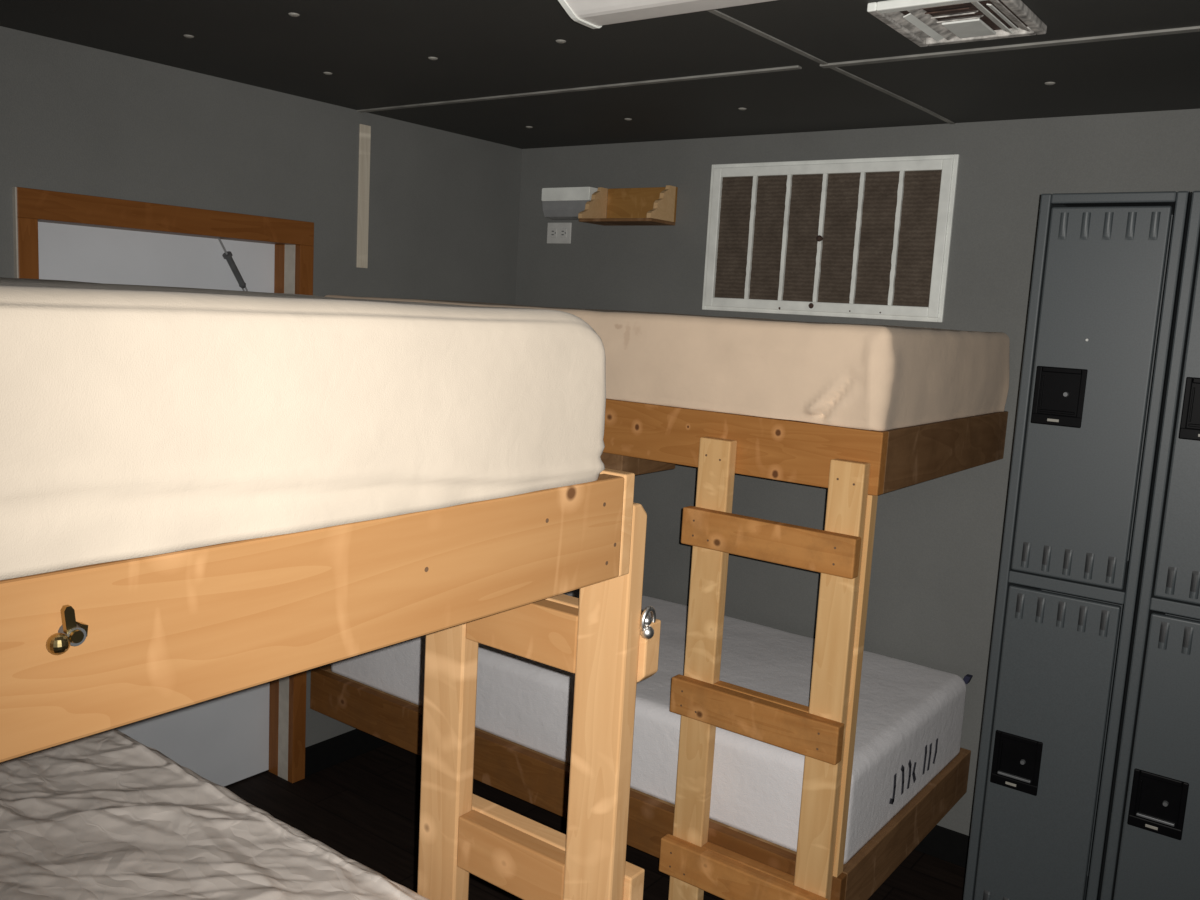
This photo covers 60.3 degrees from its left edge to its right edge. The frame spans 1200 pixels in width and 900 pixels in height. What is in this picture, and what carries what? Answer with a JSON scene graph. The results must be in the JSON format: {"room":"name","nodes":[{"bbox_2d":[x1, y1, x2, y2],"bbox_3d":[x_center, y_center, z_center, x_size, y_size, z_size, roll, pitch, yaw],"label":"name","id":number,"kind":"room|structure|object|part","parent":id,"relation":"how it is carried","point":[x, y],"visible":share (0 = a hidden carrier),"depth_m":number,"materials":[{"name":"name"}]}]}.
{"room":"dormitory","nodes":[
{"label":"dormitory","id":0,"kind":"room"},
{"bbox_2d":[0,26,521,747],"bbox_3d":[-1.894,0.104,2.733,0.160,2.464,4.783,9,10,36],"label":"wall","id":1,"kind":"structure","parent":0,"point":[444,206],"depth_m":3.45,"materials":[{"name":"grey paint"}]},
{"bbox_2d":[12,187,313,786],"bbox_3d":[-1.421,0.248,3.400,0.181,2.050,0.994,9,10,36],"label":"door","id":2,"kind":"structure","parent":1,"relation":"in","point":[227,739],"depth_m":3.47,"materials":[{"name":"white paint"}]},
{"bbox_3d":[-1.636,0.334,2.985,0.016,1.969,0.055,9,10,36],"label":"casing","id":3,"kind":"part","parent":2,"relation":"part of","materials":[{"name":"brown wood"}]},
{"bbox_3d":[-1.300,-0.716,3.218,0.016,0.081,0.990,9,10,36],"label":"casing","id":4,"kind":"part","parent":2,"relation":"part of","materials":[{"name":"brown wood"}]},
{"bbox_3d":[-1.077,0.262,3.731,0.016,1.969,0.057,9,10,36],"label":"casing","id":5,"kind":"part","parent":2,"relation":"part of","materials":[{"name":"brown wood"}]},
{"bbox_2d":[305,729,388,776],"bbox_3d":[-1.892,1.277,2.845,0.008,0.115,4.783,9,10,36],"label":"baseboard","id":6,"kind":"structure","parent":1,"relation":"attached to","point":[330,752],"depth_m":4.01,"materials":[{"name":"black plastic"}]},
{"bbox_2d":[356,124,370,267],"bbox_3d":[-0.864,-0.924,3.777,0.006,0.510,0.049,9,10,36],"label":"wall strip","id":7,"kind":"object","parent":1,"relation":"attached to","point":[364,130],"visible":1,"depth_m":3.77,"materials":[{"name":"beige wood"}]},
{"bbox_2d":[224,743,965,899],"bbox_3d":[-0.302,1.634,1.690,4.796,0.100,5.023,9,10,36],"label":"floor","id":8,"kind":"structure","parent":0,"point":[365,807],"depth_m":3.61,"materials":[{"name":"brown wood"}]},
{"bbox_2d":[0,468,660,899],"bbox_3d":[-1.225,0.797,1.201,1.611,1.588,2.177,9,10,36],"label":"bunk bed","id":9,"kind":"object","parent":8,"relation":"on","point":[87,650],"visible":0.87,"depth_m":1.17,"materials":[{"name":"brown wood"}]},
{"bbox_2d":[0,728,428,899],"bbox_3d":[-1.248,0.852,1.192,1.574,0.264,1.993,9,10,36],"label":"mattress","id":10,"kind":"object","parent":9,"relation":"on","point":[105,815],"visible":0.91,"depth_m":1.82,"materials":[{"name":"grey fabric"}]},
{"bbox_2d":[0,277,605,579],"bbox_3d":[-1.200,-0.095,1.053,1.593,0.224,1.977,9,10,36],"label":"mattress","id":11,"kind":"object","parent":9,"relation":"on","point":[136,421],"visible":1,"depth_m":0.94,"materials":[{"name":"beige fabric"}]},
{"bbox_3d":[-0.585,0.182,0.638,0.038,0.142,2.011,9,10,36],"label":"rail","id":12,"kind":"part","parent":9,"relation":"part of","materials":[{"name":"brown wood"}]},
{"bbox_3d":[-0.272,0.793,1.779,0.089,1.542,0.038,9,10,36],"label":"ladder post","id":13,"kind":"part","parent":9,"relation":"part of","materials":[{"name":"brown wood"}]},
{"bbox_3d":[-0.019,0.833,1.593,0.089,1.542,0.038,9,10,36],"label":"ladder post","id":14,"kind":"part","parent":9,"relation":"part of","materials":[{"name":"brown wood"}]},
{"bbox_3d":[-0.597,0.005,1.905,1.590,0.145,0.024,9,10,36],"label":"rail","id":15,"kind":"part","parent":9,"relation":"part of","materials":[{"name":"brown wood"}]},
{"bbox_2d":[310,399,1007,899],"bbox_3d":[0.079,0.556,3.581,2.115,1.555,1.140,9,10,36],"label":"bunk bed","id":16,"kind":"object","parent":8,"relation":"on","point":[699,853],"visible":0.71,"depth_m":2.72,"materials":[{"name":"brown wood"}]},
{"bbox_3d":[-0.752,0.858,4.281,0.038,0.150,0.985,9,10,36],"label":"rail","id":17,"kind":"part","parent":16,"relation":"part of","materials":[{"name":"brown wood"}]},
{"bbox_3d":[-0.228,1.029,3.263,2.115,0.150,0.038,9,10,36],"label":"rail","id":18,"kind":"part","parent":16,"relation":"part of","materials":[{"name":"brown wood"}]},
{"bbox_2d":[331,588,972,864],"bbox_3d":[0.103,0.781,3.649,2.074,0.269,1.005,9,10,36],"label":"mattress","id":19,"kind":"object","parent":16,"relation":"on","point":[910,715],"visible":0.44,"depth_m":3.19,"materials":[{"name":"grey fabric"}]},
{"bbox_2d":[324,295,1009,430],"bbox_3d":[0.143,-0.339,3.476,2.125,0.251,1.070,9,10,36],"label":"mattress","id":20,"kind":"object","parent":16,"relation":"on","point":[858,376],"visible":0.71,"depth_m":2.70,"materials":[{"name":"beige fabric"}]},
{"bbox_3d":[0.270,0.707,2.811,0.093,1.489,0.039,9,10,36],"label":"ladder post","id":21,"kind":"part","parent":16,"relation":"part of","materials":[{"name":"beige wood"}]},
{"bbox_3d":[-0.165,-0.100,3.107,2.115,0.154,0.038,9,10,36],"label":"rail","id":22,"kind":"part","parent":16,"relation":"part of","materials":[{"name":"brown wood"}]},
{"bbox_3d":[0.564,0.758,2.596,0.089,1.479,0.039,9,10,36],"label":"ladder post","id":23,"kind":"part","parent":16,"relation":"part of","materials":[{"name":"beige wood"}]},
{"bbox_3d":[0.605,0.591,2.598,0.088,0.988,0.038,9,10,36],"label":"leg","id":24,"kind":"part","parent":16,"relation":"part of","materials":[{"name":"beige wood"}]},
{"bbox_3d":[0.920,1.118,3.078,0.038,0.150,1.024,9,10,36],"label":"rail","id":25,"kind":"part","parent":16,"relation":"part of","materials":[{"name":"brown wood"}]},
{"bbox_3d":[0.983,-0.010,2.922,0.038,0.154,1.024,9,10,36],"label":"rail","id":26,"kind":"part","parent":16,"relation":"part of","materials":[{"name":"brown wood"}]},
{"bbox_2d":[963,191,1191,899],"bbox_3d":[1.242,0.451,2.682,0.309,2.137,0.479,9,10,36],"label":"locker","id":27,"kind":"object","parent":8,"relation":"on","point":[1107,273],"visible":1,"depth_m":2.46,"materials":[{"name":"metal"}]},
{"bbox_2d":[990,730,1042,795],"bbox_3d":[1.036,0.780,2.575,0.113,0.138,0.011,9,10,36],"label":"handle","id":28,"kind":"object","parent":27,"relation":"on","point":[1016,756],"depth_m":2.58,"materials":[{"name":"black plastic"}]},
{"bbox_3d":[1.091,0.782,2.548,0.252,0.874,0.028,9,10,36],"label":"door","id":29,"kind":"part","parent":27,"relation":"part of","materials":[{"name":"paint"}]},
{"bbox_2d":[1031,366,1087,427],"bbox_3d":[1.086,-0.126,2.449,0.113,0.138,0.011,9,10,36],"label":"handle","id":30,"kind":"object","parent":27,"relation":"on","point":[1059,394],"depth_m":2.45,"materials":[{"name":"black plastic"}]},
{"bbox_3d":[1.142,-0.123,2.423,0.252,0.877,0.028,9,10,36],"label":"door","id":31,"kind":"part","parent":27,"relation":"part of","materials":[{"name":"paint"}]},
{"bbox_2d":[1100,191,1199,899],"bbox_3d":[1.494,0.491,2.497,0.309,2.137,0.479,9,10,36],"label":"locker","id":32,"kind":"object","parent":8,"relation":"on","point":[1153,851],"visible":1,"depth_m":2.36,"materials":[{"name":"metal"}]},
{"bbox_3d":[1.344,0.822,2.363,0.252,0.874,0.028,9,10,36],"label":"door","id":33,"kind":"part","parent":32,"relation":"part of","materials":[{"name":"paint"}]},
{"bbox_2d":[1127,768,1188,839],"bbox_3d":[1.289,0.820,2.389,0.113,0.138,0.011,9,10,36],"label":"handle","id":34,"kind":"object","parent":32,"relation":"on","point":[1157,798],"depth_m":2.39,"materials":[{"name":"black plastic"}]},
{"bbox_3d":[1.395,-0.083,2.237,0.252,0.877,0.028,9,10,36],"label":"door","id":35,"kind":"part","parent":32,"relation":"part of","materials":[{"name":"paint"}]},
{"bbox_2d":[1178,377,1199,440],"bbox_3d":[1.339,-0.086,2.264,0.113,0.138,0.011,9,10,36],"label":"handle","id":36,"kind":"object","parent":32,"relation":"on","point":[1189,400],"depth_m":2.29,"materials":[{"name":"black plastic"}]},
{"bbox_2d":[0,0,1199,148],"bbox_3d":[-0.162,-0.902,1.339,4.796,0.100,5.023,9,10,36],"label":"ceiling","id":37,"kind":"structure","parent":0,"point":[376,53],"depth_m":2.74,"materials":[{"name":"black paint"}]},
{"bbox_2d":[288,13,299,16],"bbox_3d":[-0.730,-1.037,2.466,0.027,0.004,0.027,9,10,36],"label":"cap","id":38,"kind":"object","parent":37,"relation":"attached to","point":[290,14],"visible":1,"depth_m":2.46,"materials":[{"name":"paint"}]},
{"bbox_2d":[357,65,801,112],"bbox_3d":[-0.172,-1.108,3.205,1.736,0.006,0.022,9,10,36],"label":"trim","id":39,"kind":"structure","parent":37,"relation":"attached to","point":[796,67],"depth_m":3.08,"materials":[{"name":"paint"}]},
{"bbox_2d":[558,0,775,28],"bbox_3d":[0.454,-0.812,1.637,1.300,0.093,0.223,9,10,36],"label":"ceiling light","id":40,"kind":"object","parent":37,"relation":"attached to","point":[593,14],"visible":1,"depth_m":1.97,"materials":[{"name":"white plastic"}]},
{"bbox_2d":[706,9,954,123],"bbox_3d":[0.534,-0.985,2.595,0.021,0.003,1.935,9,10,38],"label":"trim","id":41,"kind":"structure","parent":37,"relation":"attached to","point":[722,15],"depth_m":2.61,"materials":[{"name":"paint"}]},
{"bbox_2d":[867,0,1046,46],"bbox_3d":[0.755,-0.907,2.175,0.277,0.018,0.315,9,10,36],"label":"ceiling vent","id":42,"kind":"object","parent":37,"relation":"in","point":[925,23],"visible":1,"depth_m":2.17,"materials":[{"name":"white metal"}]},
{"bbox_3d":[0.794,-0.906,2.224,0.080,0.005,0.123,9,10,36],"label":"damper plate","id":43,"kind":"part","parent":42,"relation":"part of","materials":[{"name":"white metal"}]},
{"bbox_2d":[820,26,1199,67],"bbox_3d":[1.567,-0.836,1.944,2.485,0.006,0.026,9,10,36],"label":"trim","id":44,"kind":"structure","parent":37,"relation":"attached to","point":[1193,28],"depth_m":2.38,"materials":[{"name":"paint"}]},
{"bbox_2d":[515,109,1199,835],"bbox_3d":[1.233,0.176,3.471,4.796,2.464,0.120,9,10,36],"label":"wall","id":45,"kind":"structure","parent":0,"point":[937,545],"depth_m":3.54,"materials":[{"name":"grey paint"}]},
{"bbox_2d":[547,222,571,243],"bbox_3d":[-0.172,-0.910,4.336,0.128,0.087,0.010,9,10,36],"label":"wall outlet","id":46,"kind":"object","parent":45,"relation":"attached to","point":[557,233],"visible":1,"depth_m":4.33,"materials":[{"name":"white plastic"}]},
{"bbox_2d":[550,229,556,236],"bbox_3d":[-0.196,-0.913,4.349,0.032,0.036,0.004,9,10,36],"label":"receptacle","id":47,"kind":"object","parent":46,"relation":"attached to","point":[553,232],"depth_m":4.35,"materials":[{"name":"white plastic"}]},
{"bbox_2d":[560,229,566,236],"bbox_3d":[-0.152,-0.906,4.318,0.032,0.036,0.004,9,10,36],"label":"receptacle","id":48,"kind":"object","parent":46,"relation":"attached to","point":[563,232],"depth_m":4.32,"materials":[{"name":"white plastic"}]},
{"bbox_2d":[542,187,597,219],"bbox_3d":[-0.119,-1.010,4.240,0.250,0.122,0.085,9,10,36],"label":"wall ledge","id":49,"kind":"object","parent":45,"relation":"attached to","point":[565,203],"visible":0.76,"depth_m":4.22,"materials":[{"name":"white plastic"}]},
{"bbox_2d":[578,185,677,225],"bbox_3d":[0.107,-0.955,4.020,0.343,0.145,0.174,9,10,36],"label":"wall shelf","id":50,"kind":"object","parent":45,"relation":"attached to","point":[652,206],"visible":1,"depth_m":4.07,"materials":[{"name":"brown wood"}]},
{"bbox_2d":[702,154,959,321],"bbox_3d":[0.771,-0.744,3.636,0.922,0.539,0.026,9,10,36],"label":"air vent","id":51,"kind":"object","parent":45,"relation":"in","point":[870,238],"visible":1,"depth_m":3.61,"materials":[{"name":"white metal"}]},
{"bbox_2d":[914,825,969,867],"bbox_3d":[1.245,1.361,3.496,4.268,0.115,0.008,9,10,36],"label":"baseboard","id":52,"kind":"structure","parent":45,"relation":"attached to","point":[948,845],"depth_m":3.54,"materials":[{"name":"black plastic"}]}
]}

